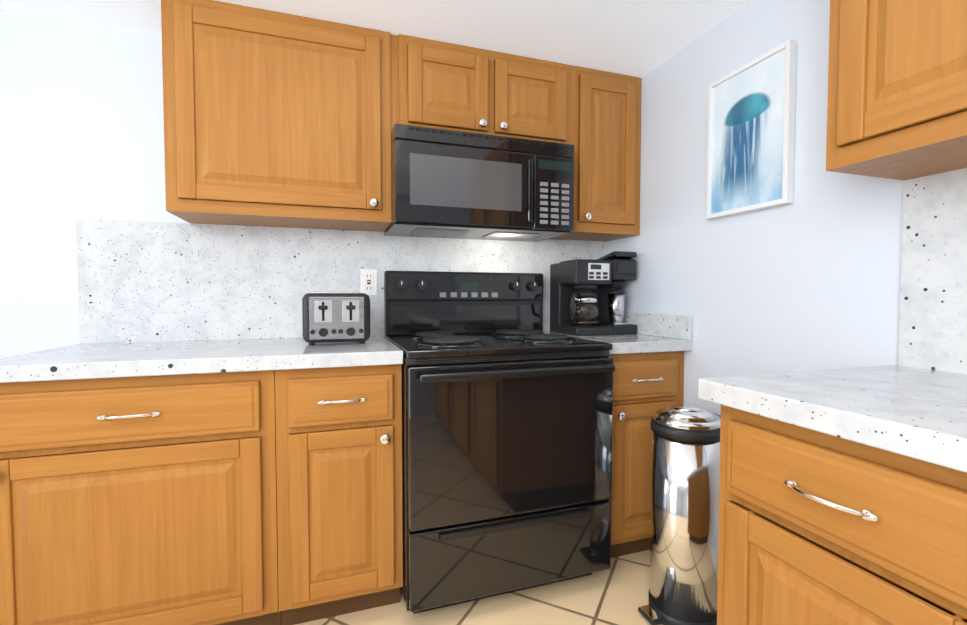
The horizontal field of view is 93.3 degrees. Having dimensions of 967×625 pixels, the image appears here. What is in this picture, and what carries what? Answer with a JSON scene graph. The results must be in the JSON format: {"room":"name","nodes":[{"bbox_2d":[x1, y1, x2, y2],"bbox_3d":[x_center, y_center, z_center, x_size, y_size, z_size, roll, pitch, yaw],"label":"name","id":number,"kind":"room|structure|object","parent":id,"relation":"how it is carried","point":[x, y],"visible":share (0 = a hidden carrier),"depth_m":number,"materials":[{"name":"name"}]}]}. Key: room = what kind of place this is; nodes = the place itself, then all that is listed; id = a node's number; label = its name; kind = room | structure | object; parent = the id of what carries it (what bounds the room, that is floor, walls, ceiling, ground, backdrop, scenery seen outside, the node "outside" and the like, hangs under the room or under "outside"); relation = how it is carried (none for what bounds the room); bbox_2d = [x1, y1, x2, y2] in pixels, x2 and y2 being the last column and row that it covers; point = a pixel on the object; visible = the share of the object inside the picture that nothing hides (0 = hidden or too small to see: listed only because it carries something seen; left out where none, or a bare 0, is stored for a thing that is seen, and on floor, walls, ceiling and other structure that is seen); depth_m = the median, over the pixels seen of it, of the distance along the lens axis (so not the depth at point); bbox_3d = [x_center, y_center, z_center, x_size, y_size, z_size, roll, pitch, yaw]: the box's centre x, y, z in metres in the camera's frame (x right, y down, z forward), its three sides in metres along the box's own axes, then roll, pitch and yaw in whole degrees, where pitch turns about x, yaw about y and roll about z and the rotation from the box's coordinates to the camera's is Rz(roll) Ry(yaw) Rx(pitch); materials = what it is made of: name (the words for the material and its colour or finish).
{"room":"kitchen","nodes":[
{"label":"kitchen","id":0,"kind":"room"},
{"bbox_2d":[0,9,384,358],"bbox_3d":[-1.026,-0.037,1.960,3.700,2.120,0.100,-1,2,-18],"label":"wall","id":1,"kind":"structure","parent":0,"point":[81,121],"depth_m":1.71,"materials":[{"name":"white paint"}]},
{"bbox_2d":[161,0,391,231],"bbox_3d":[-0.763,-0.723,1.784,0.762,0.734,0.350,-1,2,-18],"label":"upper cabinet","id":2,"kind":"object","parent":1,"relation":"attached to","point":[275,119],"visible":1,"depth_m":1.65,"materials":[{"name":"brown wood"}]},
{"bbox_2d":[76,218,605,342],"bbox_3d":[-0.438,-0.131,2.088,2.298,0.470,0.020,-1,2,-18],"label":"backsplash","id":3,"kind":"structure","parent":1,"relation":"attached to","point":[144,281],"depth_m":1.89,"materials":[{"name":"stone"}]},
{"bbox_2d":[360,269,376,294],"bbox_3d":[-0.514,-0.137,2.046,0.074,0.118,0.010,-1,2,-18],"label":"electrical outlet plate","id":4,"kind":"object","parent":3,"relation":"attached to","point":[368,281],"visible":0.94,"depth_m":2.04,"materials":[{"name":"white plastic"}]},
{"bbox_2d":[390,34,571,143],"bbox_3d":[-0.024,-0.907,2.025,0.795,0.382,0.350,-1,2,-18],"label":"upper cabinet","id":5,"kind":"object","parent":1,"relation":"attached to","point":[444,85],"visible":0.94,"depth_m":1.88,"materials":[{"name":"brown wood"}]},
{"bbox_2d":[384,124,573,241],"bbox_3d":[-0.029,-0.527,1.988,0.754,0.371,0.393,-1,2,-18],"label":"microwave","id":6,"kind":"object","parent":5,"relation":"attached to","point":[452,184],"visible":1,"depth_m":1.81,"materials":[{"name":"black plastic"}]},
{"bbox_2d":[549,65,641,241],"bbox_3d":[0.529,-0.738,2.216,0.369,0.734,0.350,-1,2,-18],"label":"upper cabinet","id":7,"kind":"object","parent":1,"relation":"attached to","point":[606,124],"visible":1,"depth_m":2.08,"materials":[{"name":"brown wood"}]},
{"bbox_2d":[0,0,750,77],"bbox_3d":[-0.487,-1.065,0.310,3.700,0.050,3.500,-1,2,-18],"label":"ceiling","id":8,"kind":"structure","parent":0,"point":[638,38],"depth_m":1.70,"materials":[{"name":"white paint"}]},
{"bbox_2d":[295,550,662,624],"bbox_3d":[-0.487,1.103,0.386,3.700,0.050,3.500,-1,2,-18],"label":"floor","id":9,"kind":"structure","parent":0,"point":[617,593],"depth_m":1.60,"materials":[{"name":"tile"}]},
{"bbox_2d":[0,370,280,624],"bbox_3d":[-1.079,0.602,1.563,0.733,0.870,0.658,-1,2,-18],"label":"base cabinet","id":10,"kind":"object","parent":9,"relation":"on","point":[145,500],"visible":1,"depth_m":1.29,"materials":[{"name":"brown wood"}]},
{"bbox_2d":[0,335,402,382],"bbox_3d":[-0.896,0.143,1.615,1.124,0.044,0.643,-1,2,-18],"label":"countertop","id":11,"kind":"structure","parent":10,"relation":"on","point":[105,360],"depth_m":1.38,"materials":[{"name":"stone"}]},
{"bbox_2d":[302,292,369,344],"bbox_3d":[-0.556,0.020,1.731,0.239,0.194,0.200,-1,2,-18],"label":"toaster","id":12,"kind":"object","parent":11,"relation":"on","point":[327,317],"visible":1,"depth_m":1.66,"materials":[{"name":"black plastic"}]},
{"bbox_2d":[275,364,402,624],"bbox_3d":[-0.545,0.596,1.741,0.389,0.870,0.658,-1,2,-18],"label":"base cabinet","id":13,"kind":"object","parent":9,"relation":"on","point":[339,482],"visible":1,"depth_m":1.47,"materials":[{"name":"brown wood"}]},
{"bbox_2d":[384,271,614,613],"bbox_3d":[0.025,0.424,1.859,0.762,1.205,0.717,-1,2,-18],"label":"range","id":14,"kind":"object","parent":9,"relation":"on","point":[507,415],"visible":1,"depth_m":1.58,"materials":[{"name":"black metal"}]},
{"bbox_2d":[608,351,683,557],"bbox_3d":[0.562,0.583,2.111,0.402,0.870,0.658,-1,2,-18],"label":"base cabinet","id":15,"kind":"object","parent":9,"relation":"on","point":[646,386],"visible":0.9,"depth_m":1.82,"materials":[{"name":"brown wood"}]},
{"bbox_2d":[543,331,691,354],"bbox_3d":[0.560,0.126,2.102,0.402,0.044,0.643,-1,2,-18],"label":"countertop","id":16,"kind":"structure","parent":15,"relation":"on","point":[630,343],"depth_m":1.83,"materials":[{"name":"stone"}]},
{"bbox_2d":[550,251,636,335],"bbox_3d":[0.519,-0.093,2.205,0.352,0.387,0.270,-1,2,-18],"label":"coffee maker","id":17,"kind":"object","parent":16,"relation":"on","point":[587,297],"visible":1,"depth_m":2.12,"materials":[{"name":"black plastic"}]},
{"bbox_2d":[638,405,720,624],"bbox_3d":[0.681,0.679,1.564,0.296,0.716,0.234,-1,2,-18],"label":"trash can","id":18,"kind":"object","parent":9,"relation":"on","point":[685,467],"visible":0.94,"depth_m":1.47,"materials":[{"name":"silver metal"}]},
{"bbox_2d":[717,405,966,624],"bbox_3d":[0.848,0.627,0.852,0.658,0.870,0.498,-1,2,-18],"label":"base cabinet","id":19,"kind":"object","parent":9,"relation":"on","point":[817,528],"visible":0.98,"depth_m":0.75,"materials":[{"name":"brown wood"}]},
{"bbox_3d":[1.171,0.660,-0.115,0.658,0.870,0.528,-1,2,-18],"label":"base cabinet","id":20,"kind":"object","parent":9,"relation":"on","visible":0},
{"bbox_2d":[698,365,966,472],"bbox_3d":[1.015,0.187,0.356,0.646,0.044,1.551,-1,2,-18],"label":"countertop","id":21,"kind":"structure","parent":20,"relation":"on","point":[917,413],"depth_m":0.79,"materials":[{"name":"stone"}]},
{"bbox_2d":[606,0,903,414],"bbox_3d":[1.236,0.001,0.871,0.100,2.120,3.400,-1,2,-18],"label":"wall","id":22,"kind":"structure","parent":0,"point":[808,278],"depth_m":1.55,"materials":[{"name":"white paint"}]},
{"bbox_2d":[624,312,692,339],"bbox_3d":[0.744,0.052,2.150,0.020,0.100,0.622,-1,2,-18],"label":"backsplash","id":23,"kind":"structure","parent":22,"relation":"attached to","point":[669,326],"depth_m":2.00,"materials":[{"name":"stone"}]},
{"bbox_2d":[706,40,796,219],"bbox_3d":[0.918,-0.604,1.589,0.032,0.505,0.326,-1,2,-18],"label":"framed picture","id":24,"kind":"object","parent":22,"relation":"attached to","point":[751,135],"visible":1,"depth_m":1.56,"materials":[{"name":"white"}]},
{"bbox_2d":[826,0,966,179],"bbox_3d":[1.061,-0.683,0.655,0.350,0.734,0.919,-1,2,-18],"label":"upper cabinet","id":25,"kind":"object","parent":22,"relation":"attached to","point":[897,93],"visible":1,"depth_m":0.93,"materials":[{"name":"brown wood"}]},
{"bbox_2d":[898,168,966,373],"bbox_3d":[1.314,-0.073,0.437,0.020,0.470,1.533,-1,2,-18],"label":"backsplash","id":26,"kind":"structure","parent":22,"relation":"attached to","point":[933,316],"depth_m":1.10,"materials":[{"name":"stone"}]}
]}

